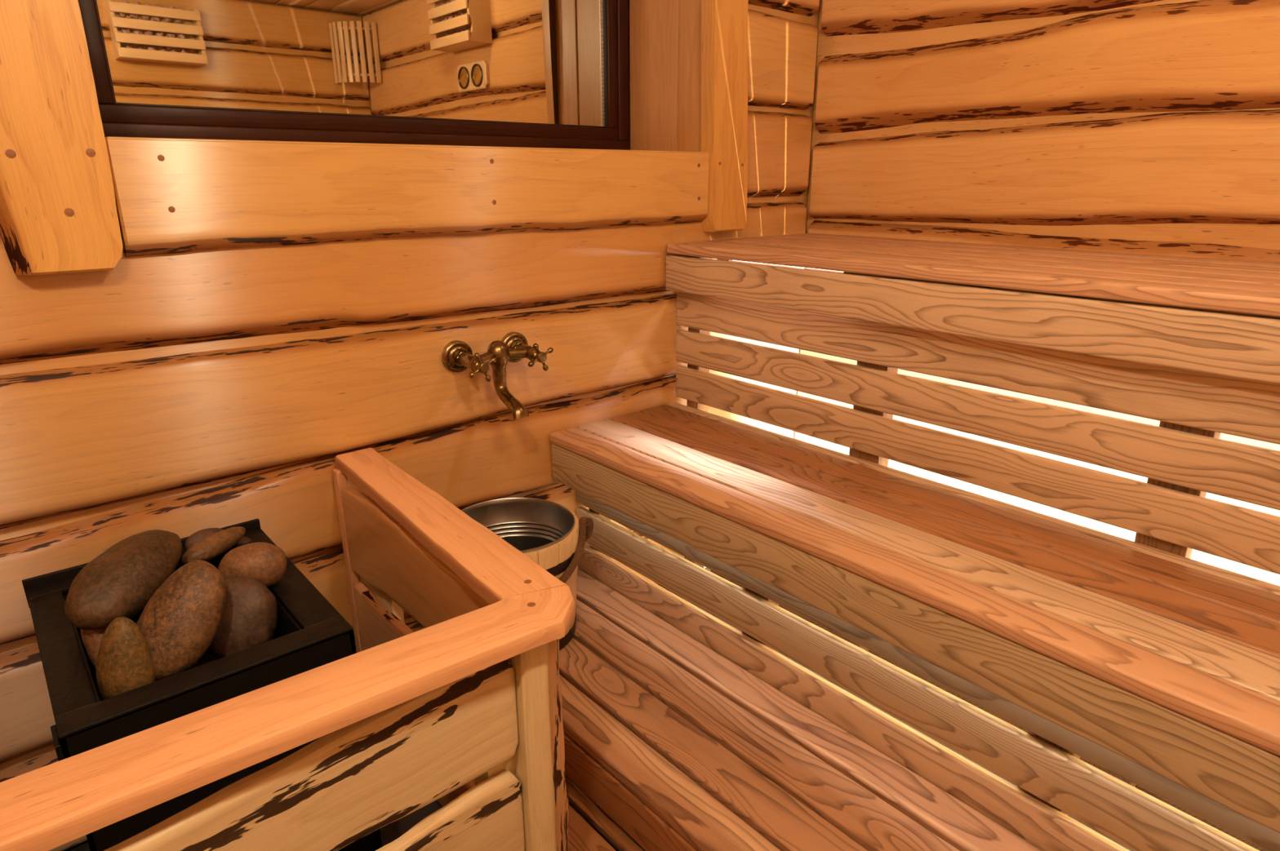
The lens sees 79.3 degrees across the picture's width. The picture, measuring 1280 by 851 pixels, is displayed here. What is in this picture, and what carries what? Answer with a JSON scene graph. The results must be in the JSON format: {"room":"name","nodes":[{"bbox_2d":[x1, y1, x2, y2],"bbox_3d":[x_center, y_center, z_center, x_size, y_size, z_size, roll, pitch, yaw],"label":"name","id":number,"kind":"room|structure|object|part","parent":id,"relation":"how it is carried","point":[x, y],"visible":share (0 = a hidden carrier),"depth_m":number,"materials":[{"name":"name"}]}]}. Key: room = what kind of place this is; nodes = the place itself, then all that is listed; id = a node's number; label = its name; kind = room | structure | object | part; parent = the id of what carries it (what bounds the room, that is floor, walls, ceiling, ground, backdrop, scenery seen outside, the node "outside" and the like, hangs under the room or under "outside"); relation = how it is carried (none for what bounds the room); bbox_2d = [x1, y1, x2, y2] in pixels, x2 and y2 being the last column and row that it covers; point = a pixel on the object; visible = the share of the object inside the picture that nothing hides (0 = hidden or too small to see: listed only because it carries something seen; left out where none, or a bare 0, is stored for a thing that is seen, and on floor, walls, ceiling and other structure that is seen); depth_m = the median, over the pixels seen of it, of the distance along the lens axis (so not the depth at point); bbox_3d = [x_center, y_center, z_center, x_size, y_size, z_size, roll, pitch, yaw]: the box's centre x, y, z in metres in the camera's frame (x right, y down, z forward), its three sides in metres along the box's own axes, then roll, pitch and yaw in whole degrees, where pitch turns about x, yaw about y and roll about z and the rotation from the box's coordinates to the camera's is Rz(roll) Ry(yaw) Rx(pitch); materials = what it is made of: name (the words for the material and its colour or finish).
{"room":"sauna","nodes":[
{"label":"sauna","id":0,"kind":"room"},
{"bbox_2d":[0,0,820,850],"bbox_3d":[-0.556,-0.423,1.834,2.920,2.120,0.420,-15,23,-39],"label":"wall","id":1,"kind":"structure","parent":0,"point":[184,394],"depth_m":1.56,"materials":[{"name":"brown wood"}]},
{"bbox_2d":[0,0,123,275],"bbox_3d":[-0.917,-0.737,1.075,0.188,1.034,0.051,-15,23,-39],"label":"trim","id":2,"kind":"structure","parent":1,"relation":"attached to","point":[59,214],"depth_m":1.17,"materials":[{"name":"brown wood"}]},
{"bbox_2d":[78,0,707,153],"bbox_3d":[-0.472,-1.002,1.704,1.479,0.838,0.443,-15,23,-39],"label":"window","id":3,"kind":"structure","parent":1,"relation":"in","point":[539,74],"depth_m":1.86,"materials":[{"name":"clear glass"}]},
{"bbox_3d":[-0.567,-1.054,1.803,1.233,0.630,0.004,-15,23,-39],"label":"pane","id":4,"kind":"part","parent":3,"relation":"part of","materials":[{"name":"clear glass"}]},
{"bbox_3d":[-0.439,-0.629,1.784,1.382,0.022,0.343,-15,23,-39],"label":"sill","id":5,"kind":"part","parent":3,"relation":"part of","materials":[{"name":"brown wood"}]},
{"bbox_2d":[105,137,709,257],"bbox_3d":[-0.339,-0.510,1.689,1.372,0.188,0.033,-15,23,-39],"label":"trim","id":6,"kind":"structure","parent":1,"relation":"attached to","point":[172,197],"depth_m":1.52,"materials":[{"name":"brown wood"}]},
{"bbox_2d":[441,332,553,420],"bbox_3d":[-0.312,-0.110,1.762,0.223,0.170,0.157,-15,23,-39],"label":"faucet","id":7,"kind":"object","parent":1,"relation":"attached to","point":[457,356],"visible":1,"depth_m":1.74,"materials":[{"name":"gold metal"}]},
{"bbox_3d":[-0.346,-0.128,1.677,0.031,0.031,0.037,-15,23,-39],"label":"handle","id":8,"kind":"part","parent":7,"relation":"part of","materials":[{"name":"gold metal"}]},
{"bbox_3d":[-0.296,-0.064,1.758,0.040,0.086,0.110,-15,23,-39],"label":"spout","id":9,"kind":"part","parent":7,"relation":"part of","materials":[{"name":"gold metal"}]},
{"bbox_3d":[-0.233,-0.158,1.770,0.031,0.031,0.037,-15,23,-39],"label":"handle","id":10,"kind":"part","parent":7,"relation":"part of","materials":[{"name":"gold metal"}]},
{"bbox_2d":[700,0,748,231],"bbox_3d":[0.232,-1.046,2.029,0.159,1.038,0.046,-15,23,-39],"label":"trim","id":11,"kind":"structure","parent":1,"relation":"attached to","point":[724,23],"depth_m":2.06,"materials":[{"name":"brown wood"}]},
{"bbox_2d":[64,568,1133,850],"bbox_3d":[0.364,0.957,1.169,2.920,0.100,3.220,-15,23,-39],"label":"floor","id":12,"kind":"structure","parent":0,"point":[390,833],"depth_m":1.54,"materials":[{"name":"wood"}]},
{"bbox_2d":[22,519,382,850],"bbox_3d":[-0.717,0.553,1.294,0.367,0.595,0.473,-15,23,-39],"label":"heater","id":13,"kind":"object","parent":12,"relation":"on","point":[309,633],"visible":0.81,"depth_m":1.07,"materials":[{"name":"black metal"}]},
{"bbox_2d":[80,627,106,667],"bbox_3d":[-0.790,0.321,1.135,0.043,0.099,0.055,-15,23,-39],"label":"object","id":14,"kind":"object","parent":13,"relation":"in","point":[91,639],"visible":0.16,"depth_m":1.12,"materials":[{"name":"brown stone"}]},
{"bbox_2d":[64,529,182,630],"bbox_3d":[-0.784,0.231,1.179,0.104,0.096,0.194,2,18,5],"label":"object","id":15,"kind":"object","parent":13,"relation":"on","point":[121,581],"visible":0.96,"depth_m":1.14,"materials":[{"name":"brown stone"}]},
{"bbox_2d":[95,617,155,700],"bbox_3d":[-0.703,0.326,1.053,0.066,0.133,0.063,-15,23,-39],"label":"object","id":16,"kind":"object","parent":13,"relation":"in","point":[124,662],"visible":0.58,"depth_m":1.03,"materials":[{"name":"brown stone"}]},
{"bbox_2d":[136,560,225,679],"bbox_3d":[-0.663,0.280,1.113,0.134,0.142,0.098,-15,23,-39],"label":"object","id":17,"kind":"object","parent":13,"relation":"in","point":[181,620],"visible":0.87,"depth_m":1.09,"materials":[{"name":"brown stone"}]},
{"bbox_2d":[62,546,302,702],"bbox_3d":[-0.721,0.367,1.232,0.260,0.155,0.376,-15,23,-39],"label":"tray","id":18,"kind":"object","parent":13,"relation":"on","point":[286,628],"depth_m":1.14,"materials":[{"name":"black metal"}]},
{"bbox_3d":[-0.718,0.298,1.211,0.367,0.060,0.473,-15,23,-39],"label":"frame","id":19,"kind":"part","parent":13,"relation":"part of","materials":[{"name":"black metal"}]},
{"bbox_2d":[185,528,222,551],"bbox_3d":[-0.765,0.207,1.368,0.070,0.047,0.039,-15,23,-39],"label":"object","id":20,"kind":"object","parent":13,"relation":"on","point":[198,535],"visible":0.33,"depth_m":1.35,"materials":[{"name":"brown stone"}]},
{"bbox_2d":[182,526,245,565],"bbox_3d":[-0.738,0.208,1.342,0.052,0.043,0.122,7,19,21],"label":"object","id":21,"kind":"object","parent":13,"relation":"on","point":[215,544],"visible":0.87,"depth_m":1.32,"materials":[{"name":"brown stone"}]},
{"bbox_2d":[206,577,278,659],"bbox_3d":[-0.632,0.304,1.219,0.111,0.127,0.097,-15,23,-39],"label":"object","id":22,"kind":"object","parent":13,"relation":"in","point":[249,619],"visible":0.64,"depth_m":1.19,"materials":[{"name":"brown stone"}]},
{"bbox_2d":[237,537,250,544],"bbox_3d":[-0.730,0.222,1.427,0.028,0.031,0.027,-15,23,-39],"label":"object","id":23,"kind":"object","parent":13,"relation":"in","point":[244,540],"visible":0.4,"depth_m":1.42,"materials":[{"name":"brown stone"}]},
{"bbox_2d":[217,542,286,587],"bbox_3d":[-0.629,0.230,1.256,0.101,0.075,0.070,-6,19,-17],"label":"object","id":24,"kind":"object","parent":13,"relation":"on","point":[266,562],"visible":0.82,"depth_m":1.23,"materials":[{"name":"brown stone"}]},
{"bbox_2d":[0,448,575,850],"bbox_3d":[-0.696,0.563,1.149,1.040,0.664,0.830,-15,23,-39],"label":"guard","id":25,"kind":"object","parent":12,"relation":"on","point":[461,712],"visible":1,"depth_m":0.97,"materials":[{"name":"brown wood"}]},
{"bbox_3d":[-0.484,0.342,0.794,1.014,0.025,0.102,-14,22,-36],"label":"rail","id":26,"kind":"part","parent":25,"relation":"part of","materials":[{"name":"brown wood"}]},
{"bbox_3d":[-0.374,0.158,1.366,0.098,0.027,0.757,-14,22,-36],"label":"rail","id":27,"kind":"part","parent":25,"relation":"part of","materials":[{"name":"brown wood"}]},
{"bbox_3d":[-0.162,0.574,1.158,0.137,0.637,0.084,-15,23,-39],"label":"corner post","id":28,"kind":"part","parent":25,"relation":"part of","materials":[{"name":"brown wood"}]},
{"bbox_2d":[565,777,643,850],"bbox_3d":[0.317,0.951,0.970,0.173,0.033,2.400,-15,23,-39],"label":"duckboard","id":29,"kind":"object","parent":12,"relation":"on","point":[582,837],"visible":0.05,"depth_m":1.48,"materials":[{"name":"brown wood"}]},
{"bbox_2d":[559,568,1042,850],"bbox_3d":[0.518,0.815,1.134,0.425,0.190,2.554,-15,23,-39],"label":"step platform","id":30,"kind":"object","parent":12,"relation":"on","point":[680,746],"visible":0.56,"depth_m":1.44,"materials":[{"name":"brown wood"}]},
{"bbox_2d":[461,497,593,650],"bbox_3d":[-0.283,0.354,1.798,0.330,0.282,0.318,-15,23,-39],"label":"bucket","id":31,"kind":"object","parent":30,"relation":"on","point":[548,533],"visible":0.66,"depth_m":1.86,"materials":[{"name":"wood"}]},
{"bbox_3d":[-0.142,0.276,1.746,0.035,0.098,0.178,4,18,13],"label":"rope handle","id":32,"kind":"part","parent":31,"relation":"part of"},
{"bbox_2d":[550,402,1279,850],"bbox_3d":[0.772,0.553,1.281,0.439,0.597,2.554,-15,23,-39],"label":"bench","id":33,"kind":"object","parent":12,"relation":"on","point":[1157,669],"visible":0.86,"depth_m":1.30,"materials":[{"name":"brown wood"}]},
{"bbox_3d":[-0.108,0.304,2.104,0.040,0.568,0.045,-15,23,-39],"label":"support post","id":34,"kind":"part","parent":33,"relation":"part of","materials":[{"name":"brown wood"}]},
{"bbox_3d":[0.263,0.435,1.697,0.040,0.568,0.070,-15,23,-39],"label":"support post","id":35,"kind":"part","parent":33,"relation":"part of","materials":[{"name":"brown wood"}]},
{"bbox_2d":[710,569,1266,850],"bbox_3d":[1.028,0.742,1.567,0.036,0.062,2.420,-15,23,-39],"label":"light strip","id":36,"kind":"object","parent":33,"relation":"attached to","point":[1167,802],"visible":0.15,"depth_m":1.77,"materials":[{"name":"plastic"}]},
{"bbox_3d":[0.663,0.576,1.259,0.040,0.568,0.070,-15,23,-39],"label":"support post","id":37,"kind":"part","parent":33,"relation":"part of","materials":[{"name":"brown wood"}]},
{"bbox_2d":[665,232,1279,787],"bbox_3d":[1.139,0.239,1.519,0.620,1.047,2.558,-15,23,-39],"label":"bench","id":38,"kind":"object","parent":12,"relation":"on","point":[1191,345],"visible":0.86,"depth_m":1.49,"materials":[{"name":"brown wood"}]},
{"bbox_3d":[0.167,0.016,2.262,0.045,1.018,0.045,-15,23,-39],"label":"support post","id":39,"kind":"part","parent":38,"relation":"part of","materials":[{"name":"brown wood"}]},
{"bbox_3d":[0.341,-0.053,2.474,0.500,1.015,0.004,-15,23,-39],"label":"panel","id":40,"kind":"part","parent":38,"relation":"part of","materials":[{"name":"brown wood"}]},
{"bbox_3d":[0.541,0.148,1.852,0.045,1.018,0.080,-15,23,-39],"label":"support post","id":41,"kind":"part","parent":38,"relation":"part of","materials":[{"name":"brown wood"}]},
{"bbox_3d":[0.941,0.289,1.414,0.045,1.018,0.080,-15,23,-39],"label":"support post","id":42,"kind":"part","parent":38,"relation":"part of","materials":[{"name":"brown wood"}]},
{"bbox_2d":[793,0,1279,586],"bbox_3d":[1.517,-0.331,1.536,0.200,2.120,2.830,-15,23,-39],"label":"wall","id":43,"kind":"structure","parent":0,"point":[1133,126],"depth_m":1.89,"materials":[{"name":"brown wood"}]}
]}

